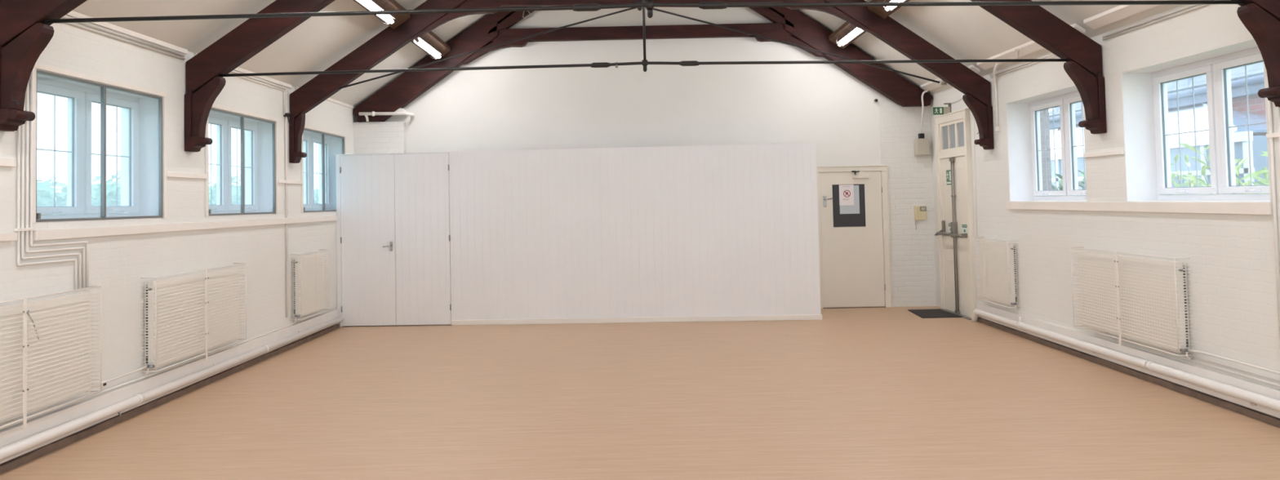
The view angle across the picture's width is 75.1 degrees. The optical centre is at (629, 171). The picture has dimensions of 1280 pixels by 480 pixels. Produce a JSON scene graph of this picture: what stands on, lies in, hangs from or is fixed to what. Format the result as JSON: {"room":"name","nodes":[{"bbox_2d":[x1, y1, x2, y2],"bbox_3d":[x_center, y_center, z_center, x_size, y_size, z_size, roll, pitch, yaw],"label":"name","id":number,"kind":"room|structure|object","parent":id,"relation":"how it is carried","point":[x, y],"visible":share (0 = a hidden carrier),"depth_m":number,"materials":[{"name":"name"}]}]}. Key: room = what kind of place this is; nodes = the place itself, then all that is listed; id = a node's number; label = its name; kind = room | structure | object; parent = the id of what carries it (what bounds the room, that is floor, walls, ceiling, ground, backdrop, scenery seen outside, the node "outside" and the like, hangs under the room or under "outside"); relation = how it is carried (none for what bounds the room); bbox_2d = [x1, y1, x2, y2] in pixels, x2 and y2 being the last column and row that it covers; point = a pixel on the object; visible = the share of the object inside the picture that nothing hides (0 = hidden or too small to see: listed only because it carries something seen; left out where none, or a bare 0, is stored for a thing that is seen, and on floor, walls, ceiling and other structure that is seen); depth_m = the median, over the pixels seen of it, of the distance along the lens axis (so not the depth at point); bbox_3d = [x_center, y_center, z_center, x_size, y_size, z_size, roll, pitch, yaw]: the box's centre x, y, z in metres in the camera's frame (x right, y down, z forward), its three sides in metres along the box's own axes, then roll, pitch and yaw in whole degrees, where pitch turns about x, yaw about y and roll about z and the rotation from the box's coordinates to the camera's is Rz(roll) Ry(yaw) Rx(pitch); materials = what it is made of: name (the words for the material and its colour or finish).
{"room":"community hall","nodes":[
{"label":"community hall","id":0,"kind":"room"},
{"bbox_2d":[0,14,355,431],"bbox_3d":[-4.188,0.400,4.780,0.360,3.190,15.350,-1,-2,0],"label":"wall","id":1,"kind":"structure","parent":0,"point":[117,264],"depth_m":7.14,"materials":[{"name":"paint"}]},
{"bbox_2d":[0,157,16,167],"bbox_3d":[-4.009,-0.101,4.221,0.022,0.055,2.400,-1,-2,0],"label":"trim","id":2,"kind":"structure","parent":1,"relation":"attached to","point":[4,162],"depth_m":5.34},
{"bbox_2d":[0,232,17,241],"bbox_3d":[-3.995,0.378,4.205,0.030,0.053,2.400,-1,-2,0],"label":"trim","id":3,"kind":"structure","parent":1,"relation":"attached to","point":[4,237],"depth_m":5.33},
{"bbox_2d":[13,227,35,231],"bbox_3d":[-3.992,0.381,5.490,0.025,0.020,0.160,-1,-2,0],"label":"clip","id":4,"kind":"object","parent":1,"relation":"attached to","point":[20,228],"visible":1,"depth_m":5.47,"materials":[{"name":"white paint"}]},
{"bbox_2d":[17,125,77,288],"bbox_3d":[-4.003,-0.121,5.734,0.016,1.910,0.577,-1,-2,0],"label":"conduit","id":5,"kind":"object","parent":1,"relation":"attached to","point":[75,260],"visible":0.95,"depth_m":5.45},
{"bbox_2d":[0,285,102,427],"bbox_3d":[-3.917,1.216,5.305,0.137,0.825,1.549,-1,-2,0],"label":"radiator","id":6,"kind":"object","parent":1,"relation":"attached to","point":[35,373],"visible":1,"depth_m":5.54,"materials":[{"name":"white metal"}]},
{"bbox_2d":[26,311,39,339],"bbox_3d":[-3.853,0.994,5.371,0.011,0.199,0.110,-1,-2,0],"label":"chain","id":7,"kind":"object","parent":6,"relation":"hanging from","point":[27,313],"visible":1,"depth_m":5.37,"materials":[{"name":"silver metal"}]},
{"bbox_2d":[0,292,85,306],"bbox_3d":[-3.952,0.852,5.314,0.044,0.006,1.430,-1,-2,0],"label":"grille","id":8,"kind":"object","parent":6,"relation":"attached to","point":[46,301],"depth_m":5.63,"materials":[{"name":"white metal"}]},
{"bbox_2d":[21,106,81,288],"bbox_3d":[-4.003,-0.119,5.774,0.016,1.910,0.586,-1,-2,0],"label":"conduit","id":9,"kind":"object","parent":1,"relation":"attached to","point":[23,125],"visible":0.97,"depth_m":5.48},
{"bbox_2d":[25,80,84,288],"bbox_3d":[-4.002,-0.118,5.814,0.016,1.910,0.589,-1,-2,0],"label":"conduit","id":10,"kind":"object","parent":1,"relation":"attached to","point":[27,251],"visible":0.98,"depth_m":5.53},
{"bbox_2d":[29,68,88,286],"bbox_3d":[-4.002,-0.117,5.854,0.016,1.910,0.588,-1,-2,0],"label":"conduit","id":11,"kind":"object","parent":1,"relation":"attached to","point":[86,242],"visible":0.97,"depth_m":5.58,"materials":[{"name":"plastic"}]},
{"bbox_2d":[29,62,167,222],"bbox_3d":[-4.142,-0.168,6.378,0.286,1.085,1.615,-1,-2,0],"label":"window","id":12,"kind":"structure","parent":1,"relation":"in","point":[145,113],"depth_m":6.47,"materials":[{"name":"white plastic"}]},
{"bbox_2d":[101,380,106,387],"bbox_3d":[-3.968,1.601,6.279,0.018,0.045,0.060,-1,-2,0],"label":"outlet","id":13,"kind":"object","parent":1,"relation":"attached to","point":[104,384],"visible":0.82,"depth_m":6.27,"materials":[{"name":"white paint"}]},
{"bbox_2d":[91,365,146,386],"bbox_3d":[-3.945,1.578,6.416,0.040,0.035,0.664,-1,-2,3],"label":"pipe","id":14,"kind":"object","parent":1,"relation":"attached to","point":[145,366],"visible":0.94,"depth_m":6.45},
{"bbox_2d":[60,17,185,60],"bbox_3d":[-4.026,-1.111,4.777,0.020,0.020,5.440,-1,-2,0],"label":"conduit","id":15,"kind":"object","parent":1,"relation":"attached to","point":[71,24],"visible":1,"depth_m":6.60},
{"bbox_2d":[62,15,185,56],"bbox_3d":[-4.027,-1.141,4.778,0.020,0.020,5.440,-1,-2,0],"label":"conduit","id":16,"kind":"object","parent":1,"relation":"attached to","point":[64,16],"visible":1,"depth_m":6.63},
{"bbox_2d":[66,10,187,53],"bbox_3d":[-4.026,-1.125,6.491,0.018,0.040,2.125,-1,-2,0],"label":"trim","id":17,"kind":"structure","parent":1,"relation":"attached to","point":[73,14],"depth_m":6.70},
{"bbox_2d":[0,317,297,429],"bbox_3d":[-3.945,1.642,6.665,0.015,0.079,6.406,-1,-2,0],"label":"pipe","id":18,"kind":"object","parent":1,"relation":"attached to","point":[239,343],"visible":0.91,"depth_m":6.85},
{"bbox_2d":[0,308,338,463],"bbox_3d":[-3.956,1.746,5.578,0.040,0.193,11.240,-1,-2,0],"label":"baseboard","id":19,"kind":"structure","parent":1,"relation":"attached to","point":[13,434],"depth_m":6.67,"materials":[{"name":"wood"}]},
{"bbox_2d":[0,324,339,474],"bbox_3d":[-3.943,1.871,5.574,0.060,0.056,11.240,-1,-2,0],"label":"trim","id":20,"kind":"structure","parent":1,"relation":"attached to","point":[29,456],"depth_m":6.64,"materials":[{"name":"wood"}]},
{"bbox_2d":[0,316,343,460],"bbox_3d":[-3.893,1.773,5.707,0.085,0.117,10.900,-1,-2,0],"label":"pipe","id":21,"kind":"object","parent":1,"relation":"attached to","point":[12,449],"visible":1,"depth_m":6.55,"materials":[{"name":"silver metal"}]},
{"bbox_2d":[32,215,337,240],"bbox_3d":[-3.978,0.525,8.417,0.030,0.070,5.680,-1,-2,0],"label":"trim","id":22,"kind":"structure","parent":1,"relation":"attached to","point":[61,233],"depth_m":7.03,"materials":[{"name":"wood"}]},
{"bbox_2d":[166,171,206,178],"bbox_3d":[-3.996,0.033,7.511,0.022,0.045,0.655,-1,-2,0],"label":"trim","id":23,"kind":"structure","parent":1,"relation":"attached to","point":[179,175],"depth_m":7.47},
{"bbox_2d":[140,262,246,375],"bbox_3d":[-3.908,1.294,7.563,0.137,0.825,1.589,-1,-2,0],"label":"radiator","id":24,"kind":"object","parent":1,"relation":"attached to","point":[185,315],"visible":0.99,"depth_m":7.37,"materials":[{"name":"white metal"}]},
{"bbox_2d":[154,266,235,280],"bbox_3d":[-3.943,0.931,7.573,0.044,0.006,1.470,-1,-2,0],"label":"grille","id":25,"kind":"object","parent":24,"relation":"attached to","point":[201,274],"depth_m":7.58,"materials":[{"name":"white metal"}]},
{"bbox_2d":[204,103,278,216],"bbox_3d":[-4.133,-0.089,8.644,0.286,1.085,1.590,-1,-2,0],"label":"window","id":26,"kind":"structure","parent":1,"relation":"in","point":[263,140],"depth_m":8.92,"materials":[{"name":"white plastic"}]},
{"bbox_2d":[193,52,291,88],"bbox_3d":[-4.017,-1.046,8.773,0.018,0.040,2.162,-1,-2,0],"label":"trim","id":27,"kind":"structure","parent":1,"relation":"attached to","point":[238,68],"depth_m":9.14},
{"bbox_2d":[229,72,284,115],"bbox_3d":[-4.008,-0.840,8.659,0.017,0.290,1.978,-1,-2,0],"label":"conduit","id":28,"kind":"object","parent":1,"relation":"attached to","point":[244,77],"visible":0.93,"depth_m":9.33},
{"bbox_2d":[231,70,288,317],"bbox_3d":[-3.983,0.314,8.643,0.023,2.663,2.026,-1,-2,0],"label":"conduit","id":29,"kind":"object","parent":1,"relation":"attached to","point":[233,71],"visible":0.86,"depth_m":9.62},
{"bbox_2d":[283,111,291,125],"bbox_3d":[-3.975,-0.612,9.661,0.081,0.149,0.156,-1,-2,-18],"label":"clamp","id":30,"kind":"object","parent":1,"relation":"attached to","point":[286,114],"visible":1,"depth_m":9.64,"materials":[{"name":"metal"}]},
{"bbox_2d":[278,179,302,184],"bbox_3d":[-3.987,0.119,9.772,0.022,0.040,0.670,-1,-2,0],"label":"trim","id":31,"kind":"structure","parent":1,"relation":"attached to","point":[282,181],"depth_m":9.74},
{"bbox_2d":[290,248,329,321],"bbox_3d":[-3.904,1.376,10.187,0.125,0.796,0.899,-1,-2,0],"label":"radiator","id":32,"kind":"object","parent":1,"relation":"attached to","point":[308,270],"visible":1,"depth_m":10.06,"materials":[{"name":"white metal"}]},
{"bbox_2d":[298,306,337,321],"bbox_3d":[-3.930,1.790,10.524,0.022,0.032,1.230,-1,-2,0],"label":"pipe","id":33,"kind":"object","parent":1,"relation":"attached to","point":[332,308],"visible":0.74,"depth_m":10.49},
{"bbox_2d":[301,124,346,213],"bbox_3d":[-4.124,-0.011,10.905,0.286,1.085,1.575,-1,-2,0],"label":"window","id":34,"kind":"structure","parent":1,"relation":"in","point":[331,144],"depth_m":11.01,"materials":[{"name":"white plastic"}]},
{"bbox_2d":[294,86,353,108],"bbox_3d":[-4.008,-0.968,11.011,0.018,0.040,2.038,-1,-2,0],"label":"trim","id":35,"kind":"structure","parent":1,"relation":"attached to","point":[331,100],"depth_m":11.42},
{"bbox_2d":[0,0,1279,131],"bbox_3d":[0.143,-2.167,5.448,8.402,3.643,0.169,-1,-2,-1],"label":"roof truss","id":36,"kind":"object","parent":1,"relation":"attached to","point":[26,31],"visible":1,"depth_m":5.35,"materials":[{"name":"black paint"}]},
{"bbox_2d":[288,0,994,163],"bbox_3d":[0.160,-2.008,10.038,8.406,3.643,0.170,-1,-2,-2],"label":"roof truss","id":37,"kind":"object","parent":1,"relation":"attached to","point":[976,91],"visible":0.94,"depth_m":9.99,"materials":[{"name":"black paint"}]},
{"bbox_2d":[353,0,409,29],"bbox_3d":[-2.707,-1.824,8.795,0.200,0.190,2.162,-1,-2,0],"label":"purlin","id":38,"kind":"object","parent":37,"relation":"attached to","point":[386,5],"visible":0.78,"depth_m":9.32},
{"bbox_2d":[356,0,383,10],"bbox_3d":[-2.665,-1.752,8.549,0.141,0.087,0.441,-1,-2,0],"label":"fluorescent light","id":39,"kind":"object","parent":38,"relation":"attached to","point":[370,5],"depth_m":8.70,"materials":[{"name":"white plastic"}]},
{"bbox_2d":[411,31,450,60],"bbox_3d":[-2.699,-1.746,11.033,0.200,0.190,2.038,-1,-2,0],"label":"light fixture","id":40,"kind":"object","parent":37,"relation":"attached to","point":[431,38],"visible":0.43,"depth_m":11.34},
{"bbox_2d":[413,37,441,58],"bbox_3d":[-2.735,-1.659,11.195,0.139,0.087,1.240,-1,-2,0],"label":"fluorescent light","id":41,"kind":"object","parent":40,"relation":"attached to","point":[419,41],"visible":0.92,"depth_m":11.13,"materials":[{"name":"white plastic"}]},
{"bbox_2d":[867,0,910,18],"bbox_3d":[2.970,-1.977,8.943,0.200,0.190,2.233,-1,-2,0],"label":"purlin","id":42,"kind":"object","parent":37,"relation":"attached to","point":[880,11],"visible":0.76,"depth_m":9.84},
{"bbox_2d":[883,6,896,11],"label":"fluorescent light","id":43,"kind":"object","parent":42,"relation":"attached to","point":[887,8],"depth_m":9.52,"materials":[{"name":"white plastic"}]},
{"bbox_2d":[889,0,904,2],"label":"fluorescent light","id":44,"kind":"object","parent":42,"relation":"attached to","point":[892,1],"depth_m":9.19,"materials":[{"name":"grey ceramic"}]},
{"bbox_2d":[184,0,1106,151],"bbox_3d":[0.151,-2.089,7.702,8.401,3.643,0.169,-1,-2,-1],"label":"roof truss","id":45,"kind":"object","parent":1,"relation":"attached to","point":[1082,55],"visible":0.98,"depth_m":7.63,"materials":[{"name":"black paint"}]},
{"bbox_2d":[335,142,821,327],"bbox_3d":[-0.738,0.871,11.572,6.475,2.335,1.115,-1,-2,0],"label":"wall partition","id":46,"kind":"structure","parent":0,"point":[731,229],"depth_m":11.11,"materials":[{"name":"white paint"}]},
{"bbox_2d":[339,152,451,325],"bbox_3d":[-3.167,0.912,11.216,1.500,2.306,0.082,-1,-2,2],"label":"door","id":47,"kind":"structure","parent":46,"relation":"in","point":[395,237],"depth_m":11.24,"materials":[{"name":"white paint"}]},
{"bbox_2d":[451,314,822,325],"bbox_3d":[0.075,1.986,11.517,4.926,0.068,1.121,-1,-2,0],"label":"baseboard","id":48,"kind":"structure","parent":46,"relation":"attached to","point":[811,317],"depth_m":11.05,"materials":[{"name":"white paint"}]},
{"bbox_2d":[72,0,1184,106],"bbox_3d":[0.130,-2.672,4.870,9.124,3.257,15.350,-1,-2,0],"label":"ceiling","id":49,"kind":"structure","parent":0,"point":[317,43],"depth_m":9.17,"materials":[{"name":"paint"}]},
{"bbox_2d":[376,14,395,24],"bbox_3d":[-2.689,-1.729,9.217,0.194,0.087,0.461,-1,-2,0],"label":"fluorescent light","id":50,"kind":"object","parent":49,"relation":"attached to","point":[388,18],"depth_m":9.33,"materials":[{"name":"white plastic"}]},
{"bbox_2d":[941,80,946,85],"bbox_3d":[4.108,-1.238,10.884,0.077,0.205,0.077,-1,-2,0],"label":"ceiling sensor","id":51,"kind":"object","parent":49,"relation":"attached to","point":[943,82],"visible":0.44,"depth_m":10.85,"materials":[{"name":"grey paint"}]},
{"bbox_2d":[0,306,1279,479],"bbox_3d":[0.226,1.840,4.713,9.124,0.120,15.350,-1,-2,0],"label":"floor","id":52,"kind":"structure","parent":0,"point":[887,393],"depth_m":6.31,"materials":[{"name":"beige wood"}]},
{"bbox_2d":[907,309,962,318],"bbox_3d":[4.102,1.920,11.277,0.540,0.012,0.775,-1,-2,0],"label":"door mat","id":53,"kind":"object","parent":52,"relation":"on","point":[923,313],"visible":1,"depth_m":11.19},
{"bbox_2d":[353,6,937,306],"bbox_3d":[0.192,-0.851,12.271,8.404,6.024,0.430,-1,-2,0],"label":"wall","id":54,"kind":"structure","parent":0,"point":[824,105],"depth_m":12.19,"materials":[{"name":"white paint"}]},
{"bbox_2d":[358,107,414,121],"bbox_3d":[-3.514,-0.826,12.081,0.775,0.201,0.228,-1,-2,0],"label":"vent pipe","id":55,"kind":"object","parent":54,"relation":"attached to","point":[400,111],"visible":0.99,"depth_m":11.98,"materials":[{"name":"white paint"}]},
{"bbox_2d":[395,107,408,112],"bbox_3d":[-3.362,-0.886,12.129,0.275,0.085,0.135,-1,-2,0],"label":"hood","id":56,"kind":"object","parent":55,"relation":"attached to","point":[400,109],"depth_m":12.06,"materials":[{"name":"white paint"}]},
{"bbox_2d":[353,6,933,122],"bbox_3d":[0.160,-2.317,12.147,8.380,3.025,0.160,-1,-2,0],"label":"roof truss","id":57,"kind":"object","parent":54,"relation":"attached to","point":[791,26],"visible":0.97,"depth_m":12.06,"materials":[{"name":"wood"}]},
{"bbox_2d":[828,21,866,48],"bbox_3d":[2.979,-1.902,11.117,0.200,0.190,1.838,-1,-2,0],"label":"light fixture","id":58,"kind":"object","parent":57,"relation":"attached to","point":[846,28],"visible":0.46,"depth_m":11.43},
{"bbox_2d":[836,27,863,46],"bbox_3d":[2.965,-1.849,11.179,0.103,0.119,1.240,-1,-2,0],"label":"fluorescent light","id":59,"kind":"object","parent":58,"relation":"attached to","point":[856,31],"visible":0.73,"depth_m":11.23,"materials":[{"name":"white plastic"}]},
{"bbox_2d":[816,164,892,308],"bbox_3d":[3.216,0.941,12.055,1.115,2.060,0.115,-1,-2,0],"label":"door","id":60,"kind":"structure","parent":54,"relation":"in","point":[855,249],"depth_m":12.08,"materials":[{"name":"beige paint"}]},
{"bbox_2d":[839,184,853,205],"bbox_3d":[3.152,0.337,12.092,0.212,0.298,0.004,-1,-2,0],"label":"notice","id":61,"kind":"object","parent":60,"relation":"attached to","point":[846,191],"visible":1,"depth_m":12.09,"materials":[{"name":"white paper"}]},
{"bbox_2d":[840,185,859,213],"bbox_3d":[3.193,0.404,12.094,0.287,0.413,0.002,-1,-2,0],"label":"notice sheet","id":62,"kind":"object","parent":60,"relation":"attached to","point":[846,209],"visible":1,"depth_m":12.09,"materials":[{"name":"grey paper"}]},
{"bbox_2d":[873,97,879,103],"bbox_3d":[3.606,-1.041,12.144,0.082,0.082,0.072,-1,-2,0],"label":"security camera","id":63,"kind":"object","parent":54,"relation":"attached to","point":[876,100],"visible":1,"depth_m":12.15,"materials":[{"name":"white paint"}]},
{"bbox_2d":[914,205,926,229],"bbox_3d":[4.223,0.668,12.076,0.170,0.346,0.060,-1,-2,0],"label":"phone","id":64,"kind":"object","parent":54,"relation":"attached to","point":[920,211],"visible":1,"depth_m":12.07,"materials":[{"name":"beige plastic"}]},
{"bbox_2d":[913,133,929,155],"bbox_3d":[4.245,-0.396,12.085,0.200,0.320,0.115,-1,-2,0],"label":"control box","id":65,"kind":"object","parent":54,"relation":"attached to","point":[922,145],"visible":1,"depth_m":12.03,"materials":[{"name":"beige plastic"}]},
{"bbox_2d":[920,90,928,133],"bbox_3d":[4.249,-0.862,12.024,0.091,0.621,0.174,-1,-2,0],"label":"conduit","id":66,"kind":"object","parent":65,"relation":"attached to","point":[924,91],"visible":1,"depth_m":11.98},
{"bbox_2d":[920,64,979,90],"bbox_3d":[4.238,-1.235,11.089,0.090,0.093,1.838,-1,-2,0],"label":"trim","id":67,"kind":"structure","parent":54,"relation":"attached to","point":[929,86],"depth_m":11.54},
{"bbox_2d":[929,4,1279,390],"bbox_3d":[4.574,0.213,4.753,0.360,3.190,15.350,-1,-2,0],"label":"wall","id":68,"kind":"structure","parent":0,"point":[1232,274],"depth_m":7.27,"materials":[{"name":"paint"}]},
{"bbox_2d":[933,102,951,115],"bbox_3d":[4.269,-0.859,11.380,0.245,0.155,0.060,-1,-2,0],"label":"exit sign","id":69,"kind":"object","parent":68,"relation":"attached to","point":[936,110],"visible":0.94,"depth_m":11.37,"materials":[{"name":"green plastic"}]},
{"bbox_2d":[934,108,976,319],"bbox_3d":[4.342,0.558,11.243,0.160,2.720,1.095,-1,-2,0],"label":"door","id":70,"kind":"structure","parent":68,"relation":"in","point":[953,129],"depth_m":11.15,"materials":[{"name":"beige paint"}]},
{"bbox_2d":[946,169,951,184],"bbox_3d":[4.373,0.078,11.402,0.005,0.200,0.170,-1,-2,0],"label":"sign","id":71,"kind":"object","parent":70,"relation":"attached to","point":[948,172],"visible":1,"depth_m":11.40,"materials":[{"name":"green"}]},
{"bbox_2d":[961,223,967,233],"bbox_3d":[4.386,0.750,10.894,0.006,0.130,0.170,-1,-2,0],"label":"sign","id":72,"kind":"object","parent":70,"relation":"attached to","point":[964,227],"visible":1,"depth_m":10.89,"materials":[{"name":"white"}]},
{"bbox_2d":[973,120,977,238],"bbox_3d":[4.404,0.089,10.601,0.007,1.510,0.037,-1,-2,0],"label":"cable","id":73,"kind":"object","parent":68,"relation":"attached to","point":[973,120],"visible":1,"depth_m":10.60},
{"bbox_2d":[992,63,998,126],"bbox_3d":[4.308,-0.896,9.778,0.051,0.726,0.336,-2,-2,20],"label":"conduit","id":74,"kind":"object","parent":68,"relation":"attached to","point":[997,64],"visible":1,"depth_m":9.90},
{"bbox_2d":[973,236,1020,310],"bbox_3d":[4.366,1.190,9.911,0.125,0.796,0.919,-1,-2,0],"label":"radiator","id":75,"kind":"object","parent":68,"relation":"attached to","point":[998,271],"visible":1,"depth_m":9.80,"materials":[{"name":"white metal"}]},
{"bbox_2d":[995,126,999,131],"bbox_3d":[4.380,-0.510,9.902,0.030,0.060,0.070,-1,-2,0],"label":"junction box","id":76,"kind":"object","parent":68,"relation":"attached to","point":[997,128],"visible":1,"depth_m":9.88,"materials":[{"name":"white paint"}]},
{"bbox_2d":[1013,48,1019,58],"bbox_3d":[4.197,-1.269,8.983,0.090,0.108,0.040,-1,-2,0],"label":"sensor","id":77,"kind":"object","parent":68,"relation":"attached to","point":[1014,50],"visible":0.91,"depth_m":8.98,"materials":[{"name":"white paint"}]},
{"bbox_2d":[990,53,1053,76],"bbox_3d":[4.363,-1.198,8.950,0.018,0.018,2.200,-1,-2,0],"label":"conduit","id":78,"kind":"object","parent":68,"relation":"attached to","point":[1052,54],"visible":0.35,"depth_m":9.30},
{"bbox_2d":[990,54,1057,78],"bbox_3d":[4.364,-1.173,8.949,0.018,0.018,2.200,-1,-2,0],"label":"conduit","id":79,"kind":"object","parent":68,"relation":"attached to","point":[1055,55],"visible":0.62,"depth_m":9.27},
{"bbox_2d":[977,22,1085,70],"bbox_3d":[4.230,-1.310,8.915,0.090,0.093,2.233,-1,-2,0],"label":"trim","id":80,"kind":"structure","parent":68,"relation":"attached to","point":[1028,47],"depth_m":9.08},
{"bbox_2d":[1006,84,1086,201],"bbox_3d":[4.568,-0.261,8.857,0.338,1.148,1.640,-1,-2,0],"label":"window","id":81,"kind":"structure","parent":68,"relation":"in","point":[1023,115],"depth_m":9.55,"materials":[{"name":"white plastic"}]},
{"bbox_2d":[1083,149,1124,157],"bbox_3d":[4.385,-0.166,7.711,0.022,0.040,0.635,-1,-2,0],"label":"trim","id":82,"kind":"structure","parent":68,"relation":"attached to","point":[1122,151],"depth_m":7.67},
{"bbox_2d":[971,308,1279,411],"bbox_3d":[4.344,1.606,5.398,0.085,0.240,10.335,-1,-2,0],"label":"pipe","id":83,"kind":"object","parent":68,"relation":"attached to","point":[1255,398],"visible":1,"depth_m":6.93,"materials":[{"name":"metal"}]},
{"bbox_2d":[975,302,1279,417],"bbox_3d":[4.405,1.562,5.262,0.040,0.183,10.660,-1,-2,0],"label":"baseboard","id":84,"kind":"structure","parent":68,"relation":"attached to","point":[1237,382],"depth_m":7.01,"materials":[{"name":"wood"}]},
{"bbox_2d":[1083,0,1172,29],"bbox_3d":[4.221,-1.390,6.607,0.090,0.093,2.105,-1,-2,0],"label":"trim","id":85,"kind":"structure","parent":68,"relation":"attached to","point":[1122,11],"depth_m":7.21,"materials":[{"name":"wood"}]},
{"bbox_2d":[977,317,1279,427],"bbox_3d":[4.397,1.682,5.258,0.061,0.057,10.660,-1,-2,0],"label":"trim","id":86,"kind":"structure","parent":68,"relation":"attached to","point":[1268,419],"depth_m":6.99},
{"bbox_2d":[1070,246,1194,359],"bbox_3d":[4.350,1.109,7.303,0.137,0.825,1.559,-1,-2,0],"label":"radiator","id":87,"kind":"object","parent":68,"relation":"attached to","point":[1144,300],"visible":1,"depth_m":7.12,"materials":[{"name":"white metal"}]},
{"bbox_2d":[1086,251,1178,262],"bbox_3d":[4.370,0.744,7.312,0.044,0.006,1.440,-1,-2,0],"label":"grille","id":88,"kind":"object","parent":87,"relation":"attached to","point":[1131,258],"depth_m":7.30,"materials":[{"name":"white metal"}]},
{"bbox_2d":[1006,201,1273,214],"bbox_3d":[4.391,0.320,7.682,0.030,0.087,4.010,-1,-2,0],"label":"trim","id":89,"kind":"structure","parent":68,"relation":"attached to","point":[1207,207],"depth_m":6.92,"materials":[{"name":"wood"}]},
{"bbox_2d":[1102,4,1199,37],"bbox_3d":[4.347,-1.340,4.848,0.018,0.018,5.630,-1,-2,0],"label":"conduit","id":90,"kind":"object","parent":68,"relation":"attached to","point":[1192,5],"visible":1,"depth_m":6.93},
{"bbox_2d":[1102,4,1209,40],"bbox_3d":[4.348,-1.315,4.847,0.018,0.018,5.630,-1,-2,0],"label":"conduit","id":91,"kind":"object","parent":68,"relation":"attached to","point":[1202,5],"visible":1,"depth_m":6.85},
{"bbox_2d":[1097,332,1279,386],"bbox_3d":[4.394,1.447,5.636,0.015,0.032,4.400,-1,-2,0],"label":"pipe","id":92,"kind":"object","parent":68,"relation":"attached to","point":[1180,357],"visible":0.71,"depth_m":6.21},
{"bbox_2d":[1121,38,1270,202],"bbox_3d":[4.559,-0.341,6.561,0.338,1.148,1.665,-1,-2,0],"label":"window","id":93,"kind":"structure","parent":68,"relation":"in","point":[1144,89],"depth_m":7.00,"materials":[{"name":"white plastic"}]},
{"bbox_2d":[1164,347,1279,381],"bbox_3d":[4.391,1.392,5.138,0.015,0.020,3.400,-1,-2,0],"label":"pipe","id":94,"kind":"object","parent":68,"relation":"attached to","point":[1183,353],"visible":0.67,"depth_m":6.08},
{"bbox_2d":[1187,349,1279,373],"bbox_3d":[4.374,1.338,4.971,0.044,0.020,3.062,-1,-2,0],"label":"pipe","id":95,"kind":"object","parent":68,"relation":"attached to","point":[1189,350],"visible":1,"depth_m":6.02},
{"bbox_2d":[1266,71,1279,350],"bbox_3d":[4.383,0.113,5.663,0.019,2.780,0.019,-1,-2,0],"label":"conduit","id":96,"kind":"object","parent":68,"relation":"attached to","point":[1269,103],"visible":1,"depth_m":5.65,"materials":[{"name":"plastic"}]},
{"bbox_2d":[1266,132,1279,137],"bbox_3d":[4.374,-0.249,5.595,0.025,0.030,0.220,-1,-2,0],"label":"clip","id":97,"kind":"object","parent":68,"relation":"attached to","point":[1271,135],"visible":1,"depth_m":5.64,"materials":[{"name":"white paint"}]},
{"bbox_2d":[1276,106,1279,159],"bbox_3d":[4.383,0.111,5.583,0.019,2.780,0.019,-1,-2,0],"label":"conduit","id":98,"kind":"object","parent":68,"relation":"attached to","point":[1277,108],"visible":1,"depth_m":5.59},
{"label":"outside","id":99,"kind":"structure","parent":0,"visible":0},
{"bbox_3d":[0.116,2.501,19.925,120.000,0.120,80.000,-1,-2,0],"label":"ground","id":100,"kind":"structure","parent":99,"visible":0},
{"bbox_2d":[36,169,319,215],"bbox_3d":[-9.457,1.281,15.000,1.342,2.727,26.200,-1,-2,0],"label":"hedge","id":101,"kind":"object","parent":100,"relation":"on","point":[45,193],"visible":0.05,"depth_m":14.46,"materials":[{"name":"green plant"}]},
{"bbox_2d":[1039,109,1052,190],"bbox_3d":[5.170,0.065,11.235,0.796,3.930,0.500,-1,-2,0],"label":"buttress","id":102,"kind":"object","parent":100,"relation":"on","point":[1046,111],"visible":0.02,"depth_m":10.99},
{"bbox_2d":[1049,128,1057,134],"bbox_3d":[8.528,0.708,19.555,4.100,3.080,5.000,-1,-2,0],"label":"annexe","id":103,"kind":"structure","parent":100,"relation":"on","point":[1051,131],"depth_m":17.10,"materials":[{"name":"white"}]},
{"bbox_2d":[1051,173,1062,190],"bbox_3d":[6.014,1.028,11.912,0.684,2.018,0.769,-2,-2,25],"label":"shrub","id":104,"kind":"object","parent":100,"relation":"on","point":[1060,186],"visible":0.02,"depth_m":11.74,"materials":[{"name":"green plant"}]},
{"bbox_2d":[1078,170,1086,195],"bbox_3d":[6.058,0.960,10.798,0.570,2.074,0.582,-1,-2,0],"label":"shrub","id":105,"kind":"object","parent":100,"relation":"on","point":[1082,172],"visible":0.02,"depth_m":10.77,"materials":[{"name":"green plant"}]},
{"bbox_2d":[1048,62,1266,135],"bbox_3d":[9.902,-0.684,11.593,4.243,5.250,8.400,-1,-2,0],"label":"brick house","id":106,"kind":"structure","parent":100,"relation":"on","point":[1255,72],"depth_m":11.04,"materials":[{"name":"brown brick"}]},
{"bbox_2d":[1049,102,1269,195],"bbox_3d":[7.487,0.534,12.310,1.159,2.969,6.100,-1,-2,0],"label":"building","id":107,"kind":"structure","parent":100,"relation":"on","point":[1258,144],"depth_m":10.35,"materials":[{"name":"white"}]},
{"bbox_2d":[1170,154,1208,194],"bbox_3d":[6.014,0.871,8.957,0.748,2.126,0.702,-1,-2,0],"label":"shrub","id":108,"kind":"object","parent":100,"relation":"on","point":[1173,175],"visible":0.08,"depth_m":9.02,"materials":[{"name":"green plant"}]},
{"bbox_2d":[1177,142,1268,194],"bbox_3d":[6.042,0.789,8.180,0.763,2.235,0.965,0,-2,-33],"label":"shrub","id":109,"kind":"object","parent":100,"relation":"on","point":[1264,171],"visible":0.06,"depth_m":8.23,"materials":[{"name":"green plant"}]},
{"bbox_2d":[1251,176,1269,185],"bbox_3d":[6.212,0.833,7.575,0.720,2.097,0.797,-1,-2,-13],"label":"shrub","id":110,"kind":"object","parent":100,"relation":"on","point":[1265,181],"visible":0.12,"depth_m":7.79,"materials":[{"name":"green plant"}]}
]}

